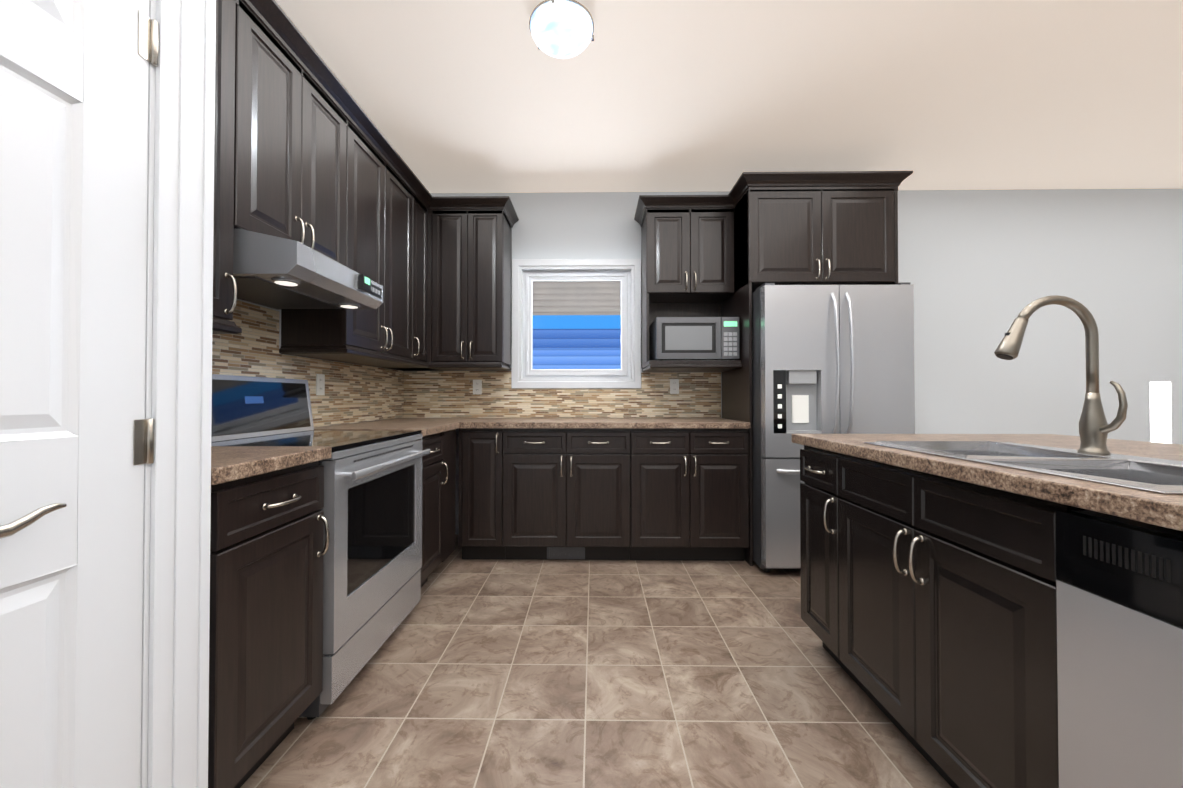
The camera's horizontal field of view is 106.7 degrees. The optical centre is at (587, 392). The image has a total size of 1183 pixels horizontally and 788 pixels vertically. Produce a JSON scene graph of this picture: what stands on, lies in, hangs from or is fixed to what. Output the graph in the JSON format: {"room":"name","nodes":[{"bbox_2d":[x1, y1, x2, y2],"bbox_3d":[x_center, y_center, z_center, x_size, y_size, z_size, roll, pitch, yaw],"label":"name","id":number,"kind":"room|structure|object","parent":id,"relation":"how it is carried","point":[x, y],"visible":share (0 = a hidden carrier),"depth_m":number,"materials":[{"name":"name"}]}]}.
{"room":"kitchen","nodes":[
{"label":"kitchen","id":0,"kind":"room"},
{"bbox_2d":[237,299,400,426],"bbox_3d":[-1.538,-0.247,2.263,0.100,2.720,2.492,0,-1,1],"label":"wall","id":1,"kind":"structure","parent":0,"point":[280,336],"depth_m":2.13,"materials":[{"name":"beige tile"}]},
{"bbox_2d":[213,0,236,319],"bbox_3d":[-1.323,-0.788,1.265,0.354,1.100,0.417,0,-1,1],"label":"upper cabinet","id":2,"kind":"object","parent":1,"relation":"attached to","point":[224,293],"visible":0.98,"depth_m":1.43,"materials":[{"name":"brown wood"}]},
{"bbox_2d":[234,0,346,265],"bbox_3d":[-1.315,-0.943,1.807,0.354,0.778,0.658,0,-1,1],"label":"upper cabinet","id":3,"kind":"object","parent":1,"relation":"attached to","point":[290,132],"visible":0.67,"depth_m":1.70,"materials":[{"name":"brown wood"}]},
{"bbox_2d":[233,229,382,309],"bbox_3d":[-1.224,-0.470,1.798,0.536,0.164,0.610,0,-1,1],"label":"range hood","id":4,"kind":"object","parent":3,"relation":"attached to","point":[275,272],"visible":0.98,"depth_m":1.64,"materials":[{"name":"silver metal"}]},
{"bbox_2d":[212,300,403,426],"bbox_3d":[-1.484,-0.100,2.246,0.007,0.574,2.460,0,-1,1],"label":"backsplash","id":5,"kind":"structure","parent":1,"relation":"attached to","point":[354,393],"depth_m":2.37,"materials":[{"name":"tile"}]},
{"bbox_2d":[316,374,324,394],"bbox_3d":[-1.474,-0.041,2.425,0.007,0.116,0.070,0,-1,1],"label":"electrical outlet","id":6,"kind":"object","parent":5,"relation":"attached to","point":[320,384],"visible":1,"depth_m":2.42,"materials":[{"name":"white plastic"}]},
{"bbox_2d":[212,0,435,370],"bbox_3d":[-1.291,-0.791,2.255,0.390,1.212,2.509,0,-1,1],"label":"crown molding","id":7,"kind":"structure","parent":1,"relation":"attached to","point":[274,20],"depth_m":2.12,"materials":[{"name":"brown wood"}]},
{"bbox_2d":[281,124,412,357],"bbox_3d":[-1.306,-0.774,2.525,0.354,1.100,0.775,0,-1,1],"label":"upper cabinet","id":8,"kind":"object","parent":1,"relation":"attached to","point":[379,209],"visible":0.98,"depth_m":2.39,"materials":[{"name":"brown wood"}]},
{"bbox_2d":[409,196,426,361],"bbox_3d":[-1.299,-0.768,3.042,0.354,1.100,0.254,0,-1,1],"label":"upper cabinet","id":9,"kind":"object","parent":1,"relation":"attached to","point":[419,288],"visible":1,"depth_m":3.03,"materials":[{"name":"brown wood"}]},
{"bbox_2d":[426,214,431,361],"bbox_3d":[-1.298,-0.764,3.342,0.347,1.100,0.335,0,-1,1],"label":"strip","id":10,"kind":"object","parent":1,"relation":"attached to","point":[429,287],"visible":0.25,"depth_m":3.17,"materials":[{"name":"brown wood"}]},
{"bbox_2d":[240,534,951,787],"bbox_3d":[1.972,1.126,0.705,8.600,0.060,5.680,0,-1,1],"label":"floor","id":11,"kind":"structure","parent":0,"point":[481,673],"depth_m":1.60,"materials":[{"name":"tile"}]},
{"bbox_2d":[208,461,329,787],"bbox_3d":[-1.167,0.659,1.245,0.662,0.885,0.415,0,-1,1],"label":"base cabinet","id":12,"kind":"object","parent":11,"relation":"on","point":[267,552],"visible":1,"depth_m":1.18,"materials":[{"name":"brown wood"}]},
{"bbox_2d":[211,446,330,484],"bbox_3d":[-1.175,0.196,1.234,0.650,0.039,0.452,0,-1,1],"label":"countertop","id":13,"kind":"structure","parent":12,"relation":"on","point":[230,463],"depth_m":1.23,"materials":[{"name":"stone"}]},
{"bbox_2d":[211,374,429,719],"bbox_3d":[-1.134,0.521,1.841,0.699,1.175,0.762,0,-1,1],"label":"range","id":14,"kind":"object","parent":11,"relation":"on","point":[372,555],"visible":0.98,"depth_m":1.73,"materials":[{"name":"silver metal"}]},
{"bbox_2d":[420,429,455,587],"bbox_3d":[-1.149,0.674,2.534,0.662,0.885,0.612,0,-1,1],"label":"base cabinet","id":15,"kind":"object","parent":11,"relation":"on","point":[438,497],"visible":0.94,"depth_m":2.52,"materials":[{"name":"brown wood"}]},
{"bbox_2d":[314,418,462,436],"bbox_3d":[-1.159,0.211,2.534,0.654,0.039,0.608,0,-1,1],"label":"countertop","id":16,"kind":"structure","parent":15,"relation":"on","point":[428,426],"depth_m":2.59,"materials":[{"name":"stone"}]},
{"bbox_2d":[458,428,504,559],"bbox_3d":[-0.697,0.681,3.149,0.290,0.885,0.656,0,-1,1],"label":"base cabinet","id":17,"kind":"object","parent":11,"relation":"on","point":[480,493],"visible":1,"depth_m":2.86,"materials":[{"name":"brown wood"}]},
{"bbox_2d":[503,428,629,559],"bbox_3d":[-0.135,0.681,3.142,0.830,0.885,0.656,0,-1,1],"label":"base cabinet","id":18,"kind":"object","parent":11,"relation":"on","point":[566,487],"visible":1,"depth_m":2.85,"materials":[{"name":"brown wood"}]},
{"bbox_2d":[547,547,584,558],"bbox_3d":[-0.146,1.067,2.936,0.255,0.092,0.008,0,-1,1],"label":"air vent","id":19,"kind":"object","parent":18,"relation":"attached to","point":[565,552],"visible":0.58,"depth_m":2.93,"materials":[{"name":"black metal"}]},
{"bbox_2d":[463,418,750,428],"bbox_3d":[-0.215,0.218,3.156,2.526,0.039,0.654,0,-1,1],"label":"countertop","id":20,"kind":"structure","parent":18,"relation":"on","point":[592,423],"depth_m":2.84,"materials":[{"name":"stone"}]},
{"bbox_2d":[629,429,748,560],"bbox_3d":[0.663,0.681,3.131,0.762,0.885,0.656,0,-1,1],"label":"base cabinet","id":21,"kind":"object","parent":11,"relation":"on","point":[689,494],"visible":0.98,"depth_m":2.84,"materials":[{"name":"brown wood"}]},
{"bbox_2d":[721,190,897,565],"bbox_3d":[1.530,-0.097,3.151,0.960,2.440,0.624,0,-1,1],"label":"panel","id":22,"kind":"object","parent":11,"relation":"on","point":[737,394],"visible":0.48,"depth_m":2.96,"materials":[{"name":"brown wood"}]},
{"bbox_2d":[752,282,914,571],"bbox_3d":[1.520,0.231,2.994,0.895,1.782,0.846,0,-1,1],"label":"fridge","id":23,"kind":"object","parent":11,"relation":"on","point":[832,359],"visible":0.58,"depth_m":2.65,"materials":[{"name":"silver metal"}]},
{"bbox_2d":[792,439,1182,787],"bbox_3d":[1.406,0.647,0.167,1.076,0.885,3.504,0,-1,1],"label":"kitchen island","id":24,"kind":"object","parent":11,"relation":"on","point":[991,610],"depth_m":0.98,"materials":[{"name":"brown wood"}]},
{"bbox_2d":[792,434,1182,522],"bbox_3d":[1.453,0.184,0.171,1.142,0.039,3.562,0,-1,1],"label":"island countertop","id":25,"kind":"structure","parent":24,"relation":"on","point":[1152,503],"depth_m":1.00,"materials":[{"name":"brown stone"}]},
{"bbox_2d":[860,439,1182,494],"bbox_3d":[1.217,0.264,1.136,0.506,0.199,0.816,0,-1,1],"label":"sink","id":26,"kind":"object","parent":25,"relation":"in","point":[1142,470],"depth_m":1.12,"materials":[{"name":"silver metal"}]},
{"bbox_2d":[994,295,1127,450],"bbox_3d":[1.307,-0.051,1.219,0.295,0.446,0.111,0,-1,1],"label":"faucet","id":27,"kind":"object","parent":25,"relation":"on","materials":[{"name":"silver metal"}]},
{"bbox_2d":[1055,510,1182,787],"bbox_3d":[1.185,0.647,0.544,0.571,0.843,0.600,0,-1,1],"label":"dishwasher","id":28,"kind":"object","parent":24,"relation":"in","point":[1119,580],"depth_m":0.75,"materials":[{"name":"silver metal"}]},
{"bbox_2d":[275,0,1182,192],"bbox_3d":[1.972,-1.664,0.737,8.600,0.080,5.680,0,-1,1],"label":"ceiling","id":29,"kind":"structure","parent":0,"point":[468,96],"depth_m":2.34,"materials":[{"name":"beige paint"}]},
{"bbox_2d":[529,0,593,58],"bbox_3d":[-0.113,-1.552,1.901,0.280,0.115,0.287,0,-1,1],"label":"dome ceiling light","id":30,"kind":"object","parent":29,"relation":"attached to","point":[562,29],"visible":1,"depth_m":1.84,"materials":[{"name":"white glass"}]},
{"bbox_2d":[430,188,1182,533],"bbox_3d":[2.319,-0.232,3.506,7.780,2.720,0.100,0,-1,1],"label":"wall","id":31,"kind":"structure","parent":0,"point":[980,270],"depth_m":3.45,"materials":[{"name":"white paint"}]},
{"bbox_2d":[432,210,511,364],"bbox_3d":[-0.866,-0.765,3.317,0.515,1.100,0.374,0,-1,1],"label":"upper cabinet","id":32,"kind":"object","parent":31,"relation":"attached to","point":[471,287],"visible":1,"depth_m":3.17,"materials":[{"name":"brown wood"}]},
{"bbox_2d":[436,196,518,370],"bbox_3d":[-0.818,-0.779,3.307,0.529,1.212,0.394,0,-1,1],"label":"crown molding","id":33,"kind":"structure","parent":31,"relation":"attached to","point":[447,204],"depth_m":3.16,"materials":[{"name":"brown wood"}]},
{"bbox_2d":[404,371,720,417],"bbox_3d":[-0.211,0.016,3.484,2.520,0.369,0.008,0,-1,1],"label":"backsplash","id":34,"kind":"structure","parent":31,"relation":"attached to","point":[427,394],"depth_m":3.48,"materials":[{"name":"tile"}]},
{"bbox_2d":[473,380,481,393],"bbox_3d":[-0.875,-0.041,3.485,0.070,0.116,0.007,0,-1,1],"label":"electrical outlet","id":35,"kind":"object","parent":34,"relation":"attached to","point":[477,386],"visible":1,"depth_m":3.48,"materials":[{"name":"white plastic"}]},
{"bbox_2d":[670,379,678,393],"bbox_3d":[0.682,-0.045,3.464,0.070,0.116,0.007,0,-1,1],"label":"electrical outlet","id":36,"kind":"object","parent":34,"relation":"attached to","point":[674,386],"visible":1,"depth_m":3.46,"materials":[{"name":"white plastic"}]},
{"bbox_2d":[511,259,640,388],"bbox_3d":[-0.091,-0.540,3.508,1.024,1.024,0.073,0,-1,1],"label":"window unit","id":37,"kind":"structure","parent":31,"relation":"in","point":[526,273],"depth_m":3.49,"materials":[{"name":"white"}]},
{"bbox_2d":[641,209,733,302],"bbox_3d":[0.736,-1.011,3.298,0.628,0.607,0.374,0,-1,1],"label":"upper cabinet","id":38,"kind":"object","parent":31,"relation":"attached to","point":[687,256],"visible":1,"depth_m":3.15,"materials":[{"name":"brown wood"}]},
{"bbox_2d":[641,293,741,371],"bbox_3d":[0.735,-0.433,3.233,0.628,0.546,0.490,0,-1,1],"label":"shelf","id":39,"kind":"object","parent":31,"relation":"attached to","point":[650,312],"visible":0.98,"depth_m":3.27,"materials":[{"name":"brown wood"}]},
{"bbox_2d":[649,317,739,359],"bbox_3d":[0.756,-0.363,3.224,0.566,0.295,0.440,0,-1,1],"label":"microwave","id":40,"kind":"object","parent":39,"relation":"in","point":[693,338],"visible":0.9,"depth_m":3.01,"materials":[{"name":"silver metal"}]},
{"bbox_2d":[634,171,912,227],"bbox_3d":[1.215,-1.343,3.141,1.702,0.112,0.684,0,-1,1],"label":"crown molding","id":41,"kind":"structure","parent":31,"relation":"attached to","point":[751,181],"depth_m":2.85,"materials":[{"name":"brown wood"}]},
{"bbox_2d":[724,189,894,300],"bbox_3d":[1.520,-1.012,3.142,0.940,0.610,0.664,0,-1,1],"label":"upper cabinet","id":42,"kind":"object","parent":31,"relation":"attached to","point":[829,237],"visible":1,"depth_m":2.85,"materials":[{"name":"brown wood"}]},
{"bbox_3d":[-1.620,-0.278,-0.477,1.450,2.720,2.988,0,-1,1],"label":"wall","id":43,"kind":"structure","parent":0,"visible":0},
{"bbox_2d":[0,0,158,787],"bbox_3d":[-0.869,0.074,0.691,0.092,2.020,0.383,0,-1,1],"label":"pantry door","id":44,"kind":"structure","parent":43,"relation":"in","point":[76,440],"depth_m":0.75,"materials":[{"name":"white wood"}]},
{"bbox_2d":[140,0,215,787],"bbox_3d":[-0.930,0.006,0.687,0.139,2.182,0.635,0,-1,1],"label":"door frame","id":45,"kind":"structure","parent":43,"relation":"attached to","point":[177,473],"depth_m":0.93,"materials":[{"name":"white wood"}]},
{"label":"outside","id":46,"kind":"structure","parent":0,"visible":0},
{"bbox_2d":[532,281,620,368],"bbox_3d":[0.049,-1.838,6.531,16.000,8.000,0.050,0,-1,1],"label":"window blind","id":47,"kind":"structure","parent":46,"point":[558,293],"depth_m":6.50,"materials":[{"name":"blue fabric"}]}
]}

